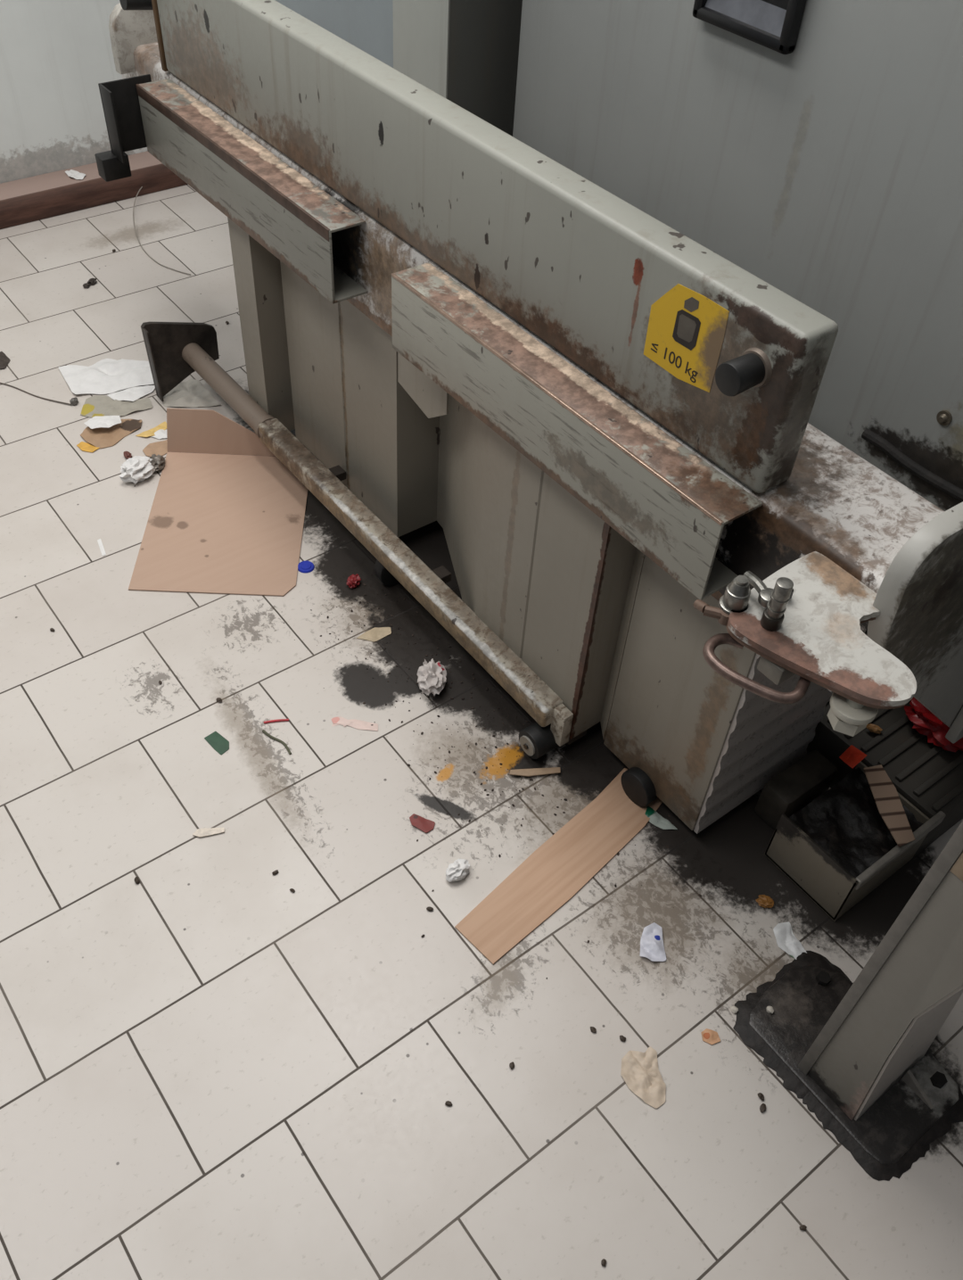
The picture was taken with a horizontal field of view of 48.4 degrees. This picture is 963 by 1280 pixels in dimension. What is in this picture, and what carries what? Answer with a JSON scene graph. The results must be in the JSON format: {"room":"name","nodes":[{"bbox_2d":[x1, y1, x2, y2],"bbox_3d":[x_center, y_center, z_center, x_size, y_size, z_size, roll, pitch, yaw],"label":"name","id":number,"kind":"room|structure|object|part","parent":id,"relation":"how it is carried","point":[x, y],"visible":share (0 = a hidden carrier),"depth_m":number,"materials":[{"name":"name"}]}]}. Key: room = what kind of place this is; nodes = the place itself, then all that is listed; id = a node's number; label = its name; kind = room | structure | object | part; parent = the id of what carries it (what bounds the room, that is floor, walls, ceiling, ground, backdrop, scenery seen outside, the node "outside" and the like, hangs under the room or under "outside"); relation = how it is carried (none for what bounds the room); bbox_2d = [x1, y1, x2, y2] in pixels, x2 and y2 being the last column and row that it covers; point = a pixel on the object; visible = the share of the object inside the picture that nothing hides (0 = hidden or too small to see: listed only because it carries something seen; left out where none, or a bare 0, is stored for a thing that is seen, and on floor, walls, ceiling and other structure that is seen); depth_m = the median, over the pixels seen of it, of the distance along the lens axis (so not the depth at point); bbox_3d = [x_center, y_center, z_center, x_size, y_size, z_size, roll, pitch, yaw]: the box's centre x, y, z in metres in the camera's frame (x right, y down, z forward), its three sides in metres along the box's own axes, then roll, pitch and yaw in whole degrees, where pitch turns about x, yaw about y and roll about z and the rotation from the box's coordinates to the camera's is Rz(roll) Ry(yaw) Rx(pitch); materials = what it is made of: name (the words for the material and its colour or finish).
{"room":"workshop","nodes":[
{"label":"workshop","id":0,"kind":"room"},
{"bbox_2d":[0,0,147,183],"bbox_3d":[-1.632,-2.273,2.234,4.600,2.900,0.080,-27,54,-26],"label":"wall","id":1,"kind":"structure","parent":0,"point":[55,54],"depth_m":3.23,"materials":[{"name":"white paint"}]},
{"bbox_2d":[0,150,187,229],"bbox_3d":[-2.085,-1.025,2.958,3.500,0.088,0.114,-27,54,-26],"label":"baseboard","id":2,"kind":"structure","parent":1,"relation":"attached to","point":[42,196],"depth_m":3.36,"materials":[{"name":"brown wood"}]},
{"bbox_2d":[65,169,85,179],"bbox_3d":[-1.279,-1.462,3.362,0.077,0.008,0.047,25,50,18],"label":"paper scrap","id":3,"kind":"object","parent":2,"relation":"on","point":[71,173],"visible":1,"depth_m":3.36,"materials":[{"name":"white paper"}]},
{"bbox_2d":[275,0,393,67],"bbox_3d":[-0.123,-1.882,1.726,0.370,2.140,0.543,-27,54,-26],"label":"wall","id":4,"kind":"structure","parent":0,"point":[367,25],"depth_m":2.14,"materials":[{"name":"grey paint"}]},
{"bbox_2d":[392,0,448,98],"bbox_3d":[0.068,-1.468,1.733,0.400,2.700,0.175,-27,54,-26],"label":"trim","id":5,"kind":"structure","parent":4,"relation":"attached to","point":[420,27],"depth_m":1.95,"materials":[{"name":"grey paint"}]},
{"bbox_2d":[0,184,962,1279],"bbox_3d":[-0.172,0.272,1.966,4.600,0.050,5.020,-27,54,-26],"label":"floor","id":6,"kind":"structure","parent":0,"point":[211,1069],"depth_m":1.72,"materials":[{"name":"tile"}]},
{"bbox_2d":[0,351,10,369],"bbox_3d":[-1.254,-0.733,2.799,0.039,0.007,0.091,-11,48,-14],"label":"leaf","id":7,"kind":"object","parent":6,"relation":"on","point":[4,359],"visible":1,"depth_m":2.80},
{"bbox_2d":[0,382,71,404],"bbox_3d":[-1.139,-0.624,2.704,0.239,0.006,0.011,19,48,13],"label":"wire","id":8,"kind":"object","parent":6,"relation":"on","point":[0,383],"visible":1,"depth_m":2.70,"materials":[{"name":"black metal"}]},
{"bbox_2d":[69,396,78,404],"bbox_3d":[-1.020,-0.599,2.680,0.021,0.018,0.019,-27,54,-26],"label":"scrap","id":9,"kind":"object","parent":6,"relation":"on","point":[74,400],"visible":1,"depth_m":2.68,"materials":[{"name":"grey"}]},
{"bbox_2d":[82,282,90,288],"bbox_3d":[-1.135,-1.018,3.074,0.021,0.010,0.022,-27,54,-26],"label":"lump","id":10,"kind":"object","parent":6,"relation":"on","point":[86,285],"visible":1,"depth_m":3.07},
{"bbox_2d":[76,441,99,452],"bbox_3d":[-0.947,-0.461,2.565,0.054,0.003,0.029,21,49,15],"label":"peel","id":11,"kind":"object","parent":6,"relation":"on","point":[83,446],"visible":1,"depth_m":2.56,"materials":[{"name":"food"}]},
{"bbox_2d":[87,278,97,284],"bbox_3d":[-1.123,-1.035,3.088,0.022,0.014,0.035,25,50,18],"label":"lump","id":12,"kind":"object","parent":6,"relation":"on","point":[92,281],"visible":1,"depth_m":3.08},
{"bbox_2d":[97,538,106,555],"bbox_3d":[-0.828,-0.202,2.331,0.008,0.001,0.059,-17,50,-19],"label":"paper sliver","id":13,"kind":"object","parent":6,"relation":"on","point":[99,540],"visible":1,"depth_m":2.33,"materials":[{"name":"white paper"}]},
{"bbox_2d":[58,358,154,394],"bbox_3d":[-0.964,-0.691,2.771,0.230,0.017,0.162,-17,50,-19],"label":"paper towel","id":14,"kind":"object","parent":6,"relation":"on","point":[107,375],"visible":0.98,"depth_m":2.76,"materials":[{"name":"white paper"}]},
{"bbox_2d":[80,418,141,448],"bbox_3d":[-0.896,-0.510,2.613,0.150,0.010,0.099,-27,54,-26],"label":"scrap","id":15,"kind":"object","parent":6,"relation":"on","point":[101,437],"visible":0.91,"depth_m":2.61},
{"bbox_2d":[83,415,121,429],"bbox_3d":[-0.924,-0.533,2.609,0.088,0.006,0.051,-5,47,-8],"label":"paper scrap","id":16,"kind":"object","parent":15,"relation":"on","point":[105,421],"visible":1,"depth_m":2.61,"materials":[{"name":"white paper"}]},
{"bbox_2d":[80,395,152,417],"bbox_3d":[-0.913,-0.582,2.680,0.171,0.006,0.096,4,47,-1],"label":"plastic wrapper","id":17,"kind":"object","parent":6,"relation":"on","point":[98,405],"visible":0.98,"depth_m":2.68,"materials":[{"name":"beige plastic"}]},
{"bbox_2d":[123,451,132,459],"bbox_3d":[-0.842,-0.440,2.546,0.018,0.014,0.032,-27,54,-26],"label":"scrap","id":18,"kind":"object","parent":6,"relation":"on","point":[128,455],"visible":0.95,"depth_m":2.54,"materials":[{"name":"red paper"}]},
{"bbox_2d":[107,385,155,401],"bbox_3d":[-0.883,-0.629,2.724,0.122,0.006,0.065,-27,54,-26],"label":"paper scrap","id":19,"kind":"object","parent":6,"relation":"on","point":[134,393],"visible":1,"depth_m":2.72,"materials":[{"name":"white paper"}]},
{"bbox_2d":[119,455,155,484],"bbox_3d":[-0.802,-0.398,2.486,0.090,0.047,0.073,-27,54,-26],"label":"tissue","id":20,"kind":"object","parent":6,"relation":"on","point":[136,469],"visible":1,"depth_m":2.47,"materials":[{"name":"white paper"}]},
{"bbox_2d":[134,876,140,883],"bbox_3d":[-0.573,0.399,1.778,0.008,0.007,0.014,-27,54,-26],"label":"crumb","id":21,"kind":"object","parent":6,"relation":"on","point":[136,879],"visible":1,"depth_m":1.77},
{"bbox_2d":[136,421,166,437],"bbox_3d":[-0.802,-0.511,2.622,0.086,0.006,0.033,-34,57,-31],"label":"wrapper","id":22,"kind":"object","parent":6,"relation":"on","point":[163,425],"visible":0.96,"depth_m":2.63,"materials":[{"name":"yellow paper"}]},
{"bbox_2d":[142,439,167,456],"bbox_3d":[-0.777,-0.460,2.577,0.074,0.006,0.063,-27,54,-26],"label":"scrap","id":23,"kind":"object","parent":6,"relation":"on","point":[159,448],"visible":0.91,"depth_m":2.57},
{"bbox_2d":[149,454,165,472],"bbox_3d":[-0.766,-0.418,2.521,0.050,0.029,0.052,-27,54,-26],"label":"scrap","id":24,"kind":"object","parent":6,"relation":"on","point":[158,462],"visible":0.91,"depth_m":2.51,"materials":[{"name":"beige paper"}]},
{"bbox_2d":[149,429,166,438],"bbox_3d":[-0.786,-0.504,2.615,0.049,0.006,0.037,-6,47,-10],"label":"paper scrap","id":25,"kind":"object","parent":6,"relation":"on","point":[161,433],"visible":0.84,"depth_m":2.61,"materials":[{"name":"white paper"}]},
{"bbox_2d":[132,186,190,274],"bbox_3d":[-1.026,-1.308,3.341,0.121,0.031,0.680,-13,49,-16],"label":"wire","id":26,"kind":"object","parent":6,"relation":"on","point":[142,186],"visible":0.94,"depth_m":3.26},
{"bbox_2d":[163,379,220,407],"bbox_3d":[-0.751,-0.616,2.722,0.121,0.010,0.146,-27,54,-26],"label":"plastic sheet","id":27,"kind":"object","parent":6,"relation":"on","point":[190,393],"visible":0.94,"depth_m":2.73,"materials":[{"name":"white plastic"}]},
{"bbox_2d":[192,827,224,837],"bbox_3d":[-0.472,0.332,1.848,0.054,0.004,0.017,-4,47,-7],"label":"paper curl","id":28,"kind":"object","parent":6,"relation":"on","point":[206,831],"visible":1,"depth_m":1.85,"materials":[{"name":"beige paper"}]},
{"bbox_2d":[204,731,229,755],"bbox_3d":[-0.488,0.190,1.985,0.053,0.003,0.030,35,54,25],"label":"card","id":29,"kind":"object","parent":6,"relation":"on","point":[215,739],"visible":1,"depth_m":1.98,"materials":[{"name":"green paper"}]},
{"bbox_2d":[128,407,308,595],"bbox_3d":[-0.572,-0.317,2.381,0.347,0.114,0.506,1,47,-3],"label":"cardboard sheet","id":30,"kind":"object","parent":6,"relation":"on","point":[219,523],"visible":0.85,"depth_m":2.42,"materials":[{"name":"brown cardboard"}]},
{"bbox_2d":[272,869,279,875],"bbox_3d":[-0.347,0.391,1.802,0.011,0.005,0.007,-27,54,-26],"label":"crumb","id":31,"kind":"object","parent":6,"relation":"on","point":[276,871],"visible":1,"depth_m":1.80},
{"bbox_2d":[264,718,289,723],"bbox_3d":[-0.388,0.153,2.025,0.047,0.005,0.005,-6,47,-9],"label":"straw","id":32,"kind":"object","parent":6,"relation":"on","point":[277,720],"visible":1,"depth_m":2.02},
{"bbox_2d":[262,729,291,754],"bbox_3d":[-0.379,0.188,1.993,0.079,0.006,0.012,35,53,25],"label":"stem","id":33,"kind":"object","parent":6,"relation":"on","point":[263,730],"visible":1,"depth_m":1.99,"materials":[{"name":"green plant"}]},
{"bbox_2d":[297,561,314,573],"bbox_3d":[-0.381,-0.160,2.321,0.038,0.005,0.038,-27,54,-26],"label":"plastic lid","id":34,"kind":"object","parent":6,"relation":"on","point":[304,566],"visible":1,"depth_m":2.32,"materials":[{"name":"blue plastic"}]},
{"bbox_2d":[346,573,361,588],"bbox_3d":[-0.273,-0.127,2.287,0.037,0.021,0.031,-27,54,-26],"label":"scrap","id":35,"kind":"object","parent":6,"relation":"on","point":[353,580],"visible":1,"depth_m":2.28,"materials":[{"name":"plastic"}]},
{"bbox_2d":[330,716,378,731],"bbox_3d":[-0.241,0.158,2.033,0.093,0.004,0.027,6,47,1],"label":"paper strip","id":36,"kind":"object","parent":6,"relation":"on","point":[359,724],"visible":1,"depth_m":2.03,"materials":[{"name":"white paper"}]},
{"bbox_2d":[140,322,573,759],"bbox_3d":[-0.307,-0.283,2.295,0.186,0.208,1.468,-27,54,-26],"label":"bar","id":37,"kind":"object","parent":6,"relation":"on","point":[175,350],"visible":1,"depth_m":2.24,"materials":[{"name":"paint"}]},
{"bbox_3d":[-0.739,-0.714,2.671,0.186,0.208,0.034,-27,54,-26],"label":"foot plate","id":38,"kind":"part","parent":37,"relation":"part of","materials":[{"name":"black metal"}]},
{"bbox_2d":[356,627,391,642],"bbox_3d":[-0.218,-0.010,2.196,0.073,0.010,0.034,-27,54,-26],"label":"chip","id":39,"kind":"object","parent":6,"relation":"on","point":[375,634],"visible":1,"depth_m":2.19,"materials":[{"name":"beige wood"}]},
{"bbox_2d":[409,813,435,833],"bbox_3d":[-0.107,0.323,1.883,0.048,0.005,0.027,18,48,13],"label":"scrap","id":40,"kind":"object","parent":6,"relation":"on","point":[425,825],"visible":1,"depth_m":1.88,"materials":[{"name":"red brick"}]},
{"bbox_2d":[426,906,433,911],"bbox_3d":[-0.085,0.445,1.771,0.010,0.005,0.010,-27,54,-26],"label":"crumb","id":41,"kind":"object","parent":6,"relation":"on","point":[429,908],"visible":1,"depth_m":1.77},
{"bbox_2d":[417,658,446,695],"bbox_3d":[-0.097,0.070,2.089,0.058,0.056,0.086,0,47,-4],"label":"crumpled paper","id":42,"kind":"object","parent":6,"relation":"on","point":[432,676],"visible":1,"depth_m":2.07,"materials":[{"name":"white paper"}]},
{"bbox_2d":[445,1100,453,1106],"bbox_3d":[-0.048,0.674,1.556,0.011,0.005,0.007,20,49,14],"label":"crumb","id":43,"kind":"object","parent":6,"relation":"on","point":[448,1102],"visible":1,"depth_m":1.55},
{"bbox_2d":[445,858,470,882],"bbox_3d":[-0.040,0.389,1.811,0.049,0.027,0.034,-27,54,-26],"label":"tissue","id":44,"kind":"object","parent":6,"relation":"on","point":[457,871],"visible":1,"depth_m":1.80,"materials":[{"name":"white paper"}]},
{"bbox_2d":[509,1061,514,1069],"bbox_3d":[0.046,0.636,1.600,0.010,0.005,0.009,-27,54,-26],"label":"crumb","id":45,"kind":"object","parent":6,"relation":"on","point":[511,1064],"visible":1,"depth_m":1.60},
{"bbox_2d":[283,574,744,1009],"bbox_3d":[0.093,0.151,2.064,0.729,0.003,1.042,-16,50,-18],"label":"grit","id":46,"kind":"object","parent":6,"relation":"on","point":[364,584],"visible":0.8,"depth_m":2.06,"materials":[{"name":"black gravel"}]},
{"bbox_2d":[94,0,962,834],"bbox_3d":[0.008,-0.571,2.065,0.829,0.979,2.260,-27,54,-26],"label":"machine","id":47,"kind":"object","parent":6,"relation":"on","point":[602,416],"visible":0.97,"depth_m":1.66,"materials":[{"name":"paint"}]},
{"bbox_3d":[-0.731,-1.338,2.349,0.169,0.148,0.030,-27,54,-26],"label":"arm","id":48,"kind":"part","parent":47,"relation":"part of"},
{"bbox_3d":[-0.105,-0.387,2.109,0.164,0.550,1.230,-27,54,-26],"label":"ribbed panel","id":49,"kind":"part","parent":47,"relation":"part of","materials":[{"name":"paint"}]},
{"bbox_3d":[0.313,0.030,1.224,0.128,0.025,0.066,34,53,25],"label":"loop handle","id":50,"kind":"part","parent":47,"relation":"part of","materials":[{"name":"brown metal"}]},
{"bbox_2d":[742,347,772,387],"bbox_3d":[0.324,-0.323,1.272,0.006,0.048,0.048,-27,54,-26],"label":"washer","id":51,"kind":"object","parent":47,"relation":"in","point":[762,358],"depth_m":1.25,"materials":[{"name":"metal"}]},
{"bbox_3d":[0.496,0.100,1.733,0.280,0.516,0.008,-27,54,-26],"label":"fluted plate","id":52,"kind":"part","parent":47,"relation":"part of","materials":[{"name":"paint"}]},
{"bbox_3d":[0.411,-0.004,1.240,0.198,0.008,0.222,-27,54,-26],"label":"plate","id":53,"kind":"part","parent":47,"relation":"part of","materials":[{"name":"white metal"}]},
{"bbox_3d":[0.410,-0.007,1.229,0.198,0.009,0.222,-27,54,-26],"label":"hook plate","id":54,"kind":"part","parent":47,"relation":"part of","materials":[{"name":"paint"}]},
{"bbox_3d":[0.703,0.037,1.597,0.638,0.791,0.030,-27,54,-26],"label":"arm","id":55,"kind":"part","parent":47,"relation":"part of","materials":[{"name":"paint"}]},
{"bbox_2d":[509,767,561,776],"bbox_3d":[0.099,0.243,1.968,0.096,0.003,0.016,-2,47,-6],"label":"wooden stick","id":56,"kind":"object","parent":6,"relation":"on","point":[535,772],"visible":1,"depth_m":1.97,"materials":[{"name":"brown wood"}]},
{"bbox_2d":[454,768,662,964],"bbox_3d":[0.161,0.372,1.858,0.105,0.003,0.499,36,54,26],"label":"wooden plank","id":57,"kind":"object","parent":6,"relation":"on","point":[569,859],"visible":0.88,"depth_m":1.83,"materials":[{"name":"beige wood"}]},
{"bbox_2d":[590,1026,596,1032],"bbox_3d":[0.172,0.598,1.644,0.009,0.006,0.010,3,47,-1],"label":"crumb","id":58,"kind":"object","parent":6,"relation":"on","point":[593,1029],"visible":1,"depth_m":1.64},
{"bbox_2d":[601,1258,606,1266],"bbox_3d":[0.163,0.829,1.426,0.007,0.005,0.009,14,47,9],"label":"crumb","id":59,"kind":"object","parent":6,"relation":"on","point":[603,1261],"visible":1,"depth_m":1.43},
{"bbox_2d":[619,1035,626,1041],"bbox_3d":[0.216,0.609,1.637,0.010,0.006,0.010,2,47,-2],"label":"crumb","id":60,"kind":"object","parent":6,"relation":"on","point":[622,1037],"visible":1,"depth_m":1.64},
{"bbox_2d":[620,1046,666,1108],"bbox_3d":[0.241,0.653,1.595,0.062,0.007,0.090,-5,47,-8],"label":"tissue","id":61,"kind":"object","parent":6,"relation":"on","point":[640,1072],"visible":1,"depth_m":1.60,"materials":[{"name":"beige paper"}]},
{"bbox_2d":[639,922,666,961],"bbox_3d":[0.277,0.492,1.747,0.043,0.012,0.070,2,47,-2],"label":"wrapper","id":62,"kind":"object","parent":6,"relation":"on","point":[652,947],"visible":1,"depth_m":1.74,"materials":[{"name":"white paper"}]},
{"bbox_2d":[645,806,677,829],"bbox_3d":[0.314,0.321,1.916,0.078,0.006,0.025,34,53,25],"label":"wrapper","id":63,"kind":"object","parent":6,"relation":"on","point":[656,819],"visible":0.99,"depth_m":1.92,"materials":[{"name":"white plastic"}]},
{"bbox_2d":[701,1028,720,1044],"bbox_3d":[0.352,0.609,1.647,0.027,0.004,0.025,-7,48,-11],"label":"scrap","id":64,"kind":"object","parent":6,"relation":"on","point":[711,1036],"visible":1,"depth_m":1.65,"materials":[{"name":"orange paper"}]},
{"bbox_2d":[730,1006,738,1013],"bbox_3d":[0.397,0.579,1.677,0.011,0.008,0.012,-27,54,-26],"label":"crumb","id":65,"kind":"object","parent":6,"relation":"on","point":[734,1009],"visible":1,"depth_m":1.68,"materials":[{"name":"white"}]},
{"bbox_2d":[758,1092,764,1100],"bbox_3d":[0.415,0.677,1.587,0.008,0.006,0.012,-27,54,-26],"label":"crumb","id":66,"kind":"object","parent":6,"relation":"on","point":[761,1095],"visible":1,"depth_m":1.58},
{"bbox_2d":[759,1103,766,1113],"bbox_3d":[0.415,0.689,1.576,0.013,0.006,0.010,-27,54,-26],"label":"crumb","id":67,"kind":"object","parent":6,"relation":"on","point":[763,1108],"visible":1,"depth_m":1.57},
{"bbox_2d":[755,894,774,908],"bbox_3d":[0.480,0.442,1.811,0.026,0.010,0.028,-27,54,-26],"label":"peel","id":68,"kind":"object","parent":6,"relation":"on","point":[764,901],"visible":1,"depth_m":1.81,"materials":[{"name":"orange food"}]},
{"bbox_2d":[773,921,807,959],"bbox_3d":[0.507,0.500,1.758,0.039,0.010,0.080,-14,49,-16],"label":"wrapper","id":69,"kind":"object","parent":6,"relation":"on","point":[786,938],"visible":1,"depth_m":1.76,"materials":[{"name":"white paper"}]},
{"bbox_2d":[754,750,837,829],"bbox_3d":[0.566,0.270,1.925,0.140,0.090,0.060,-27,54,-26],"label":"block","id":70,"kind":"object","parent":6,"relation":"on","point":[788,792],"visible":0.86,"depth_m":1.89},
{"bbox_2d":[799,1224,807,1230],"bbox_3d":[0.441,0.806,1.468,0.010,0.005,0.008,-27,54,-26],"label":"crumb","id":71,"kind":"object","parent":6,"relation":"on","point":[804,1227],"visible":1,"depth_m":1.47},
{"bbox_2d":[733,820,962,1180],"bbox_3d":[0.591,0.246,1.219,0.226,1.150,0.332,-27,54,-26],"label":"post","id":72,"kind":"object","parent":6,"relation":"on","point":[856,1053],"visible":1,"depth_m":1.53,"materials":[{"name":"metal"}]},
{"bbox_2d":[766,1006,774,1013],"bbox_3d":[0.450,0.576,1.667,0.012,0.008,0.010,18,48,13],"label":"crumb","id":73,"kind":"object","parent":72,"relation":"on","point":[770,1009],"visible":1,"depth_m":1.67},
{"bbox_3d":[0.562,0.630,1.637,0.197,0.013,0.290,-27,54,-26],"label":"plate","id":74,"kind":"part","parent":72,"relation":"part of","materials":[{"name":"black metal"}]},
{"bbox_3d":[0.614,0.511,1.444,0.162,0.434,0.025,-27,54,-26],"label":"flare plate","id":75,"kind":"part","parent":72,"relation":"part of","materials":[{"name":"paint"}]},
{"bbox_2d":[764,760,946,921],"bbox_3d":[0.643,0.335,1.831,0.230,0.134,0.176,-27,54,-26],"label":"box","id":76,"kind":"object","parent":6,"relation":"on","point":[838,848],"depth_m":1.80,"materials":[{"name":"cardboard"}]},
{"bbox_2d":[839,744,867,767],"bbox_3d":[0.645,0.202,1.860,0.042,0.004,0.035,-27,54,-26],"label":"tag","id":77,"kind":"object","parent":76,"relation":"on","point":[852,755],"visible":1,"depth_m":1.86,"materials":[{"name":"red paper"}]},
{"bbox_3d":[0.685,0.277,1.799,0.044,0.003,0.165,0,47,-4],"label":"striped strip","id":78,"kind":"part","parent":76,"relation":"part of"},
{"bbox_2d":[806,696,962,858],"bbox_3d":[0.761,0.087,2.082,0.419,0.133,0.562,-27,54,-26],"label":"step","id":79,"kind":"structure","parent":6,"relation":"on","point":[929,776],"depth_m":1.89,"materials":[{"name":"metal"}]},
{"bbox_2d":[866,723,883,734],"bbox_3d":[0.700,0.157,1.910,0.030,0.014,0.015,17,48,12],"label":"scrap","id":80,"kind":"object","parent":79,"relation":"on","point":[873,728],"visible":0.98,"depth_m":1.91,"materials":[{"name":"brown"}]},
{"bbox_2d":[904,697,962,751],"bbox_3d":[0.820,0.147,1.888,0.094,0.072,0.148,-27,54,-26],"label":"bag","id":81,"kind":"object","parent":79,"relation":"on","point":[926,722],"visible":0.56,"depth_m":1.88,"materials":[{"name":"red plastic"}]},
{"bbox_2d":[512,0,962,511],"bbox_3d":[1.004,-0.660,0.635,0.050,2.115,2.926,-27,54,-26],"label":"wall","id":82,"kind":"structure","parent":0,"point":[829,170],"depth_m":1.56,"materials":[{"name":"grey paint"}]},
{"bbox_2d":[445,0,522,136],"bbox_3d":[0.122,-1.414,1.686,0.400,2.700,0.004,-27,54,-26],"label":"trim","id":83,"kind":"structure","parent":82,"relation":"attached to","point":[483,36],"depth_m":1.95,"materials":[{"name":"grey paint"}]},
{"bbox_2d":[693,0,807,54],"bbox_3d":[0.371,-0.906,1.458,0.022,0.150,0.183,-27,54,-26],"label":"handle","id":84,"kind":"object","parent":82,"relation":"attached to","point":[774,25],"visible":1,"depth_m":1.48,"materials":[{"name":"black plastic"}]},
{"bbox_3d":[0.378,-0.910,1.462,0.004,0.130,0.163,-27,54,-26],"label":"plate","id":85,"kind":"part","parent":84,"relation":"part of","materials":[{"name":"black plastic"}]},
{"bbox_2d":[861,429,962,502],"bbox_3d":[0.643,-0.256,1.583,0.017,0.022,0.195,-27,54,-26],"label":"seal","id":86,"kind":"object","parent":82,"relation":"attached to","point":[929,477],"visible":1,"depth_m":1.58,"materials":[{"name":"black rubber"}]},
{"bbox_2d":[936,410,952,425],"bbox_3d":[0.653,-0.313,1.514,0.010,0.022,0.022,-27,54,-26],"label":"screw","id":87,"kind":"object","parent":82,"relation":"attached to","point":[945,417],"visible":1,"depth_m":1.51,"materials":[{"name":"metal"}]}
]}

